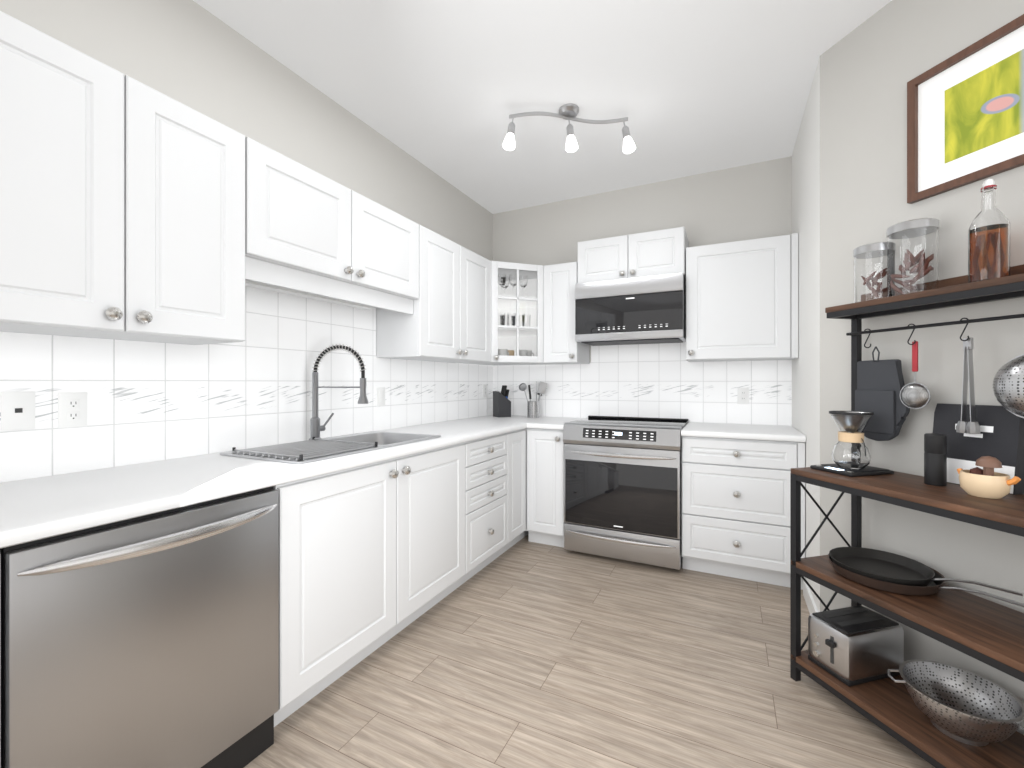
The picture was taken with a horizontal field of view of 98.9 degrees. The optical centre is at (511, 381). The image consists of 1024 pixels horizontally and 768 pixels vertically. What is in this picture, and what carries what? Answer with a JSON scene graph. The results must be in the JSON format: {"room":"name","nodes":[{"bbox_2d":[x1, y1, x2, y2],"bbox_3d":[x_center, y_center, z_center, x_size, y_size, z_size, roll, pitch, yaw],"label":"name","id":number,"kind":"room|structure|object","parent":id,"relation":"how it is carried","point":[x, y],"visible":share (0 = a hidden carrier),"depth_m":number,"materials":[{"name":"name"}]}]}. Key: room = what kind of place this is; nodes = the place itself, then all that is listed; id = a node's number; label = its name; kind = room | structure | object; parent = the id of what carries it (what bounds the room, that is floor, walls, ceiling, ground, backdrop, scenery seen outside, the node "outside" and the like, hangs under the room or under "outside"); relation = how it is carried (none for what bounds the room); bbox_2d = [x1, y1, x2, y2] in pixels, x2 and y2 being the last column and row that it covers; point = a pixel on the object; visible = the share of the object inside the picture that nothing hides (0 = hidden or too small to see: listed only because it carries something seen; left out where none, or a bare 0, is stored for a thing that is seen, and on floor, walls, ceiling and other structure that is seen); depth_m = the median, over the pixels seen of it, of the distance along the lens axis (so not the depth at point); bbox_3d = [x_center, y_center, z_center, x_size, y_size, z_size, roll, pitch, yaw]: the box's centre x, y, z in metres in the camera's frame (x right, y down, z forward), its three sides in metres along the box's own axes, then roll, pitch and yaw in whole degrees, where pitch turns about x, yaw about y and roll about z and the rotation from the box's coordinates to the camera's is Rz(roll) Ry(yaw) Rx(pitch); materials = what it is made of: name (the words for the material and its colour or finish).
{"room":"kitchen","nodes":[
{"label":"kitchen","id":0,"kind":"room"},
{"bbox_2d":[0,0,492,260],"bbox_3d":[-1.552,-0.175,1.375,0.100,2.750,6.200,0,0,26],"label":"wall","id":1,"kind":"structure","parent":0,"point":[192,54],"depth_m":1.99,"materials":[{"name":"grey paint"}]},
{"bbox_2d":[0,11,251,344],"bbox_3d":[-1.301,-0.535,1.378,0.333,0.770,0.728,0,0,26],"label":"upper cabinet","id":2,"kind":"object","parent":1,"relation":"attached to","point":[132,209],"depth_m":1.28,"materials":[{"name":"white wood"}]},
{"bbox_2d":[0,286,491,482],"bbox_3d":[-1.017,-0.098,2.337,0.006,0.805,3.800,0,0,26],"label":"tile backsplash","id":3,"kind":"structure","parent":1,"relation":"attached to","point":[150,401],"depth_m":1.88,"materials":[{"name":"white tile"}]},
{"bbox_2d":[1,392,34,430],"bbox_3d":[-1.505,0.088,1.336,0.005,0.116,0.072,0,0,26],"label":"electrical outlet plate","id":4,"kind":"object","parent":3,"relation":"attached to","point":[17,410],"depth_m":1.33,"materials":[{"name":"white plastic"}]},
{"bbox_2d":[58,392,86,427],"bbox_3d":[-1.450,0.092,1.446,0.007,0.116,0.072,0,0,26],"label":"electrical outlet plate","id":5,"kind":"object","parent":3,"relation":"attached to","point":[72,406],"depth_m":1.44,"materials":[{"name":"white plastic"}]},
{"bbox_2d":[377,387,384,405],"bbox_3d":[-0.816,0.092,2.729,0.006,0.116,0.072,0,0,26],"label":"electrical outlet plate","id":6,"kind":"object","parent":3,"relation":"attached to","point":[380,390],"depth_m":2.73,"materials":[{"name":"white plastic"}]},
{"bbox_2d":[483,384,486,397],"bbox_3d":[-0.240,0.080,3.895,0.007,0.116,0.072,0,0,26],"label":"electrical outlet plate","id":7,"kind":"object","parent":3,"relation":"attached to","point":[484,385],"depth_m":3.88,"materials":[{"name":"white plastic"}]},
{"bbox_2d":[252,139,419,306],"bbox_3d":[-0.913,-0.700,2.163,0.333,0.440,1.016,0,0,26],"label":"upper cabinet","id":8,"kind":"object","parent":1,"relation":"attached to","point":[312,232],"depth_m":1.96,"materials":[{"name":"white wood"}]},
{"bbox_2d":[372,225,499,363],"bbox_3d":[-0.468,-0.535,3.018,0.372,0.770,0.903,0,0,26],"label":"upper cabinet","id":9,"kind":"object","parent":1,"relation":"attached to","point":[454,319],"depth_m":2.79,"materials":[{"name":"white wood"}]},
{"bbox_2d":[496,261,543,358],"bbox_3d":[0.044,-0.557,3.390,0.313,0.721,0.313,0,0,26],"label":"upper cabinet","id":10,"kind":"object","parent":1,"relation":"attached to","point":[519,286],"depth_m":3.44,"materials":[{"name":"white wood"}]},
{"bbox_2d":[193,0,891,213],"bbox_3d":[1.183,-1.600,0.023,6.200,0.100,6.200,0,0,26],"label":"ceiling","id":11,"kind":"structure","parent":0,"point":[444,89],"depth_m":2.21,"materials":[{"name":"white paint"}]},
{"bbox_2d":[503,104,635,153],"bbox_3d":[0.328,-1.435,2.495,0.675,0.229,0.411,0,0,26],"label":"spotlight","id":12,"kind":"object","parent":11,"relation":"attached to","point":[568,112],"visible":1,"depth_m":2.48,"materials":[{"name":"silver metal"}]},
{"bbox_2d":[244,534,934,767],"bbox_3d":[1.183,1.250,0.023,6.200,0.100,6.200,0,0,26],"label":"floor","id":13,"kind":"structure","parent":0,"point":[524,652],"depth_m":1.72,"materials":[{"name":"brown wood"}]},
{"bbox_2d":[0,554,0,767],"bbox_3d":[-1.446,0.771,0.763,0.608,0.858,0.597,0,0,26],"label":"base cabinet","id":14,"kind":"object","parent":13,"relation":"on","point":[0,554],"depth_m":0.89,"materials":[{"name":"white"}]},
{"bbox_2d":[0,486,278,767],"bbox_3d":[-1.133,0.771,1.285,0.690,0.858,0.604,0,0,26],"label":"dishwasher","id":15,"kind":"object","parent":13,"relation":"on","point":[149,641],"visible":0.96,"depth_m":1.11,"materials":[{"name":"silver metal"}]},
{"bbox_2d":[274,442,467,726],"bbox_3d":[-0.787,0.771,2.097,0.608,0.858,1.146,0,0,26],"label":"base cabinet","id":16,"kind":"object","parent":13,"relation":"on","point":[374,556],"depth_m":1.78,"materials":[{"name":"white wood"}]},
{"bbox_2d":[0,415,543,548],"bbox_3d":[-0.733,0.319,2.193,0.628,0.038,3.793,0,0,26],"label":"countertop","id":17,"kind":"structure","parent":16,"relation":"on","point":[35,509],"depth_m":1.31,"materials":[{"name":"white stone"}]},
{"bbox_2d":[220,431,440,463],"bbox_3d":[-0.795,0.382,2.094,0.490,0.181,0.890,0,0,26],"label":"sink","id":18,"kind":"object","parent":17,"relation":"in","point":[385,439],"visible":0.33,"depth_m":2.29,"materials":[{"name":"silver metal"}]},
{"bbox_2d":[232,437,377,460],"bbox_3d":[-0.876,0.280,1.883,0.416,0.022,0.414,0,0,26],"label":"drying rack","id":19,"kind":"object","parent":18,"relation":"on","point":[307,449],"visible":1,"depth_m":1.85,"materials":[{"name":"grey metal"}]},
{"bbox_2d":[309,344,367,439],"bbox_3d":[-0.862,0.050,2.171,0.290,0.480,0.139,0,0,26],"label":"faucet","id":20,"kind":"object","parent":17,"relation":"on","point":[316,428],"visible":1,"depth_m":2.17,"materials":[{"name":"silver metal"}]},
{"bbox_2d":[493,385,510,416],"bbox_3d":[-0.085,0.164,3.775,0.123,0.271,0.110,0,0,-29],"label":"knife block","id":21,"kind":"object","parent":17,"relation":"on","point":[501,405],"visible":1,"depth_m":3.73,"materials":[{"name":"grey"}]},
{"bbox_2d":[519,381,546,417],"bbox_3d":[0.197,0.146,3.740,0.228,0.307,0.188,0,0,26],"label":"utensil holder","id":22,"kind":"object","parent":17,"relation":"on","point":[533,409],"visible":1,"depth_m":3.69,"materials":[{"name":"metal"}]},
{"bbox_2d":[468,432,511,579],"bbox_3d":[-0.417,0.771,2.844,0.608,0.858,0.522,0,0,26],"label":"base cabinet","id":23,"kind":"object","parent":13,"relation":"on","point":[489,458],"depth_m":2.72,"materials":[{"name":"white wood"}]},
{"bbox_2d":[512,428,527,545],"bbox_3d":[-0.236,0.771,3.210,0.608,0.858,0.295,0,0,26],"label":"base cabinet","id":24,"kind":"object","parent":13,"relation":"on","point":[519,437],"depth_m":3.12,"materials":[{"name":"white wood"}]},
{"bbox_2d":[528,428,564,547],"bbox_3d":[0.362,0.771,3.423,0.313,0.858,0.608,0,0,26],"label":"base cabinet","id":25,"kind":"object","parent":13,"relation":"on","point":[546,522],"depth_m":3.15,"materials":[{"name":"white wood"}]},
{"bbox_2d":[528,416,582,429],"bbox_3d":[0.375,0.319,3.410,0.276,0.038,0.629,0,0,26],"label":"countertop","id":26,"kind":"structure","parent":25,"relation":"on","point":[555,423],"depth_m":3.24,"materials":[{"name":"white stone"}]},
{"bbox_2d":[563,415,687,569],"bbox_3d":[0.828,0.739,3.142,0.764,0.923,0.693,0,0,26],"label":"range","id":27,"kind":"object","parent":13,"relation":"on","point":[622,488],"visible":1,"depth_m":2.87,"materials":[{"name":"silver metal"}]},
{"bbox_2d":[682,436,804,589],"bbox_3d":[1.485,0.771,2.868,0.650,0.858,0.608,0,0,26],"label":"base cabinet","id":28,"kind":"object","parent":13,"relation":"on","point":[736,492],"depth_m":2.60,"materials":[{"name":"white wood"}]},
{"bbox_2d":[681,422,805,441],"bbox_3d":[1.483,0.319,2.863,0.651,0.038,0.629,0,0,26],"label":"countertop","id":29,"kind":"structure","parent":28,"relation":"on","point":[692,429],"depth_m":2.68,"materials":[{"name":"white stone"}]},
{"bbox_2d":[790,264,1023,767],"bbox_3d":[1.470,0.414,1.246,0.388,1.572,1.210,0,0,-15],"label":"rack","id":30,"kind":"object","parent":13,"relation":"on","point":[988,632],"visible":0.69,"depth_m":1.43,"materials":[{"name":"brown wood"}]},
{"bbox_2d":[810,463,893,476],"bbox_3d":[1.327,0.342,1.715,0.210,0.016,0.170,0,0,-15],"label":"scale","id":31,"kind":"object","parent":30,"relation":"on","point":[835,468],"visible":0.85,"depth_m":1.66,"materials":[{"name":"black plastic"}]},
{"bbox_2d":[829,411,873,468],"bbox_3d":[1.327,0.225,1.715,0.141,0.216,0.141,0,0,26],"label":"carafe","id":32,"kind":"object","parent":31,"relation":"on","point":[850,450],"visible":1,"depth_m":1.68,"materials":[{"name":"clear glass"}]},
{"bbox_2d":[808,605,903,685],"bbox_3d":[1.315,1.005,1.689,0.297,0.190,0.175,0,0,-15],"label":"toaster","id":33,"kind":"object","parent":30,"relation":"on","point":[853,645],"visible":0.94,"depth_m":1.62,"materials":[{"name":"silver metal"}]},
{"bbox_2d":[853,242,886,302],"bbox_3d":[1.435,-0.424,1.738,0.128,0.227,0.128,0,0,26],"label":"jar","id":34,"kind":"object","parent":30,"relation":"on","point":[870,271],"visible":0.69,"depth_m":1.70,"materials":[{"name":"clear glass"}]},
{"bbox_2d":[855,329,909,440],"bbox_3d":[1.470,0.011,1.746,0.145,0.451,0.151,0,0,26],"label":"mitt","id":35,"kind":"object","parent":30,"relation":"hanging from","point":[880,384],"visible":0.83,"depth_m":1.73,"materials":[{"name":"black fabric"}]},
{"bbox_2d":[886,218,939,296],"bbox_3d":[1.470,-0.444,1.608,0.144,0.267,0.144,0,0,26],"label":"jar","id":36,"kind":"object","parent":30,"relation":"on","point":[912,256],"visible":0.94,"depth_m":1.56,"materials":[{"name":"clear glass"}]},
{"bbox_2d":[900,324,930,408],"bbox_3d":[1.482,-0.058,1.611,0.068,0.314,0.077,0,0,26],"label":"strainer","id":37,"kind":"object","parent":30,"relation":"hanging from","point":[914,395],"visible":1,"depth_m":1.60,"materials":[{"name":"silver metal"}]},
{"bbox_2d":[828,547,1023,606],"bbox_3d":[1.404,0.679,1.544,0.459,0.080,0.417,0,0,26],"label":"pans","id":38,"kind":"object","parent":30,"relation":"on","point":[885,571],"visible":1,"depth_m":1.58,"materials":[{"name":"black metal"}]},
{"bbox_2d":[924,433,946,485],"bbox_3d":[1.443,0.264,1.492,0.056,0.172,0.056,0,0,26],"label":"pepper grinder","id":39,"kind":"object","parent":30,"relation":"on","point":[935,459],"visible":1,"depth_m":1.47,"materials":[{"name":"black plastic"}]},
{"bbox_2d":[888,659,1023,745],"bbox_3d":[1.414,1.034,1.386,0.352,0.132,0.284,0,0,26],"label":"colander","id":40,"kind":"object","parent":30,"relation":"on","point":[962,705],"visible":1,"depth_m":1.40,"materials":[{"name":"silver metal"}]},
{"bbox_2d":[956,318,980,433],"bbox_3d":[1.523,-0.021,1.462,0.054,0.387,0.056,0,0,26],"label":"tongs","id":41,"kind":"object","parent":30,"relation":"hanging from","point":[963,425],"visible":1,"depth_m":1.46,"materials":[{"name":"silver metal"}]},
{"bbox_2d":[933,403,1023,494],"bbox_3d":[1.563,0.213,1.475,0.076,0.272,0.225,0,0,-15],"label":"cookbook","id":42,"kind":"object","parent":30,"relation":"on","point":[1000,437],"visible":0.72,"depth_m":1.44,"materials":[{"name":"black"}]},
{"bbox_2d":[968,178,1009,282],"bbox_3d":[1.524,-0.482,1.400,0.092,0.343,0.092,0,0,26],"label":"bottle","id":43,"kind":"object","parent":30,"relation":"on","point":[989,243],"visible":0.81,"depth_m":1.38,"materials":[{"name":"clear glass"}]},
{"bbox_2d":[957,456,1020,498],"bbox_3d":[1.451,0.287,1.345,0.112,0.124,0.128,0,0,26],"label":"ceramic pot","id":44,"kind":"object","parent":30,"relation":"on","point":[986,481],"visible":1,"depth_m":1.32,"materials":[{"name":"beige ceramic"}]},
{"bbox_2d":[993,354,1023,417],"bbox_3d":[1.532,-0.049,1.275,0.161,0.331,0.172,0,0,26],"label":"colander","id":45,"kind":"object","parent":30,"relation":"hanging from","point":[1008,385],"visible":1,"depth_m":1.29,"materials":[{"name":"silver metal"}]},
{"bbox_2d":[493,156,791,362],"bbox_3d":[0.938,-0.175,3.546,2.440,2.750,0.100,0,0,26],"label":"wall","id":46,"kind":"structure","parent":0,"point":[746,202],"depth_m":3.37,"materials":[{"name":"grey paint"}]},
{"bbox_2d":[532,262,589,364],"bbox_3d":[0.416,-0.535,3.534,0.322,0.770,0.372,0,0,26],"label":"upper cabinet","id":47,"kind":"object","parent":46,"relation":"attached to","point":[560,346],"depth_m":3.40,"materials":[{"name":"white wood"}]},
{"bbox_2d":[576,227,688,283],"bbox_3d":[0.910,-0.898,3.300,0.757,0.324,0.354,0,0,26],"label":"upper cabinet","id":48,"kind":"object","parent":46,"relation":"attached to","point":[665,251],"depth_m":3.12,"materials":[{"name":"white wood"}]},
{"bbox_2d":[575,273,685,345],"bbox_3d":[0.893,-0.512,3.268,0.750,0.437,0.424,0,0,26],"label":"microwave","id":49,"kind":"object","parent":48,"relation":"attached to","point":[643,310],"visible":1,"depth_m":3.08,"materials":[{"name":"silver metal"}]},
{"bbox_2d":[492,342,791,425],"bbox_3d":[0.884,-0.027,3.514,2.310,0.665,0.006,0,0,26],"label":"tile backsplash","id":50,"kind":"structure","parent":46,"relation":"attached to","point":[658,380],"depth_m":3.40,"materials":[{"name":"white tile"}]},
{"bbox_2d":[738,388,748,403],"bbox_3d":[1.651,0.100,3.128,0.072,0.116,0.007,0,0,26],"label":"electrical outlet plate","id":51,"kind":"object","parent":50,"relation":"attached to","point":[743,393],"depth_m":3.12,"materials":[{"name":"white plastic"}]},
{"bbox_2d":[684,233,797,361],"bbox_3d":[1.550,-0.535,2.995,0.649,0.770,0.334,0,0,26],"label":"upper cabinet","id":52,"kind":"object","parent":46,"relation":"attached to","point":[742,296],"depth_m":2.84,"materials":[{"name":"white wood"}]},
{"bbox_2d":[792,57,819,611],"bbox_3d":[1.737,-0.175,2.521,0.100,2.750,1.030,0,0,26],"label":"wall","id":53,"kind":"structure","parent":0,"point":[806,228],"depth_m":2.35,"materials":[{"name":"white paint"}]},
{"bbox_2d":[820,0,1023,727],"bbox_3d":[1.817,-0.175,0.934,0.100,2.750,2.400,0,0,-15],"label":"wall","id":54,"kind":"structure","parent":0,"point":[872,65],"depth_m":1.73,"materials":[{"name":"grey paint"}]},
{"bbox_2d":[803,580,1023,734],"bbox_3d":[1.857,1.155,1.113,1.586,0.090,2.249,0,0,26],"label":"baseboard","id":55,"kind":"structure","parent":54,"relation":"attached to","point":[809,601],"depth_m":2.27,"materials":[{"name":"white wood"}]},
{"bbox_2d":[907,14,1023,203],"bbox_3d":[1.627,-0.930,1.406,0.024,0.470,0.620,0,0,-15],"label":"picture frame","id":56,"kind":"object","parent":54,"relation":"attached to","point":[965,116],"visible":0.96,"depth_m":1.53,"materials":[{"name":"brown wood"}]}
]}

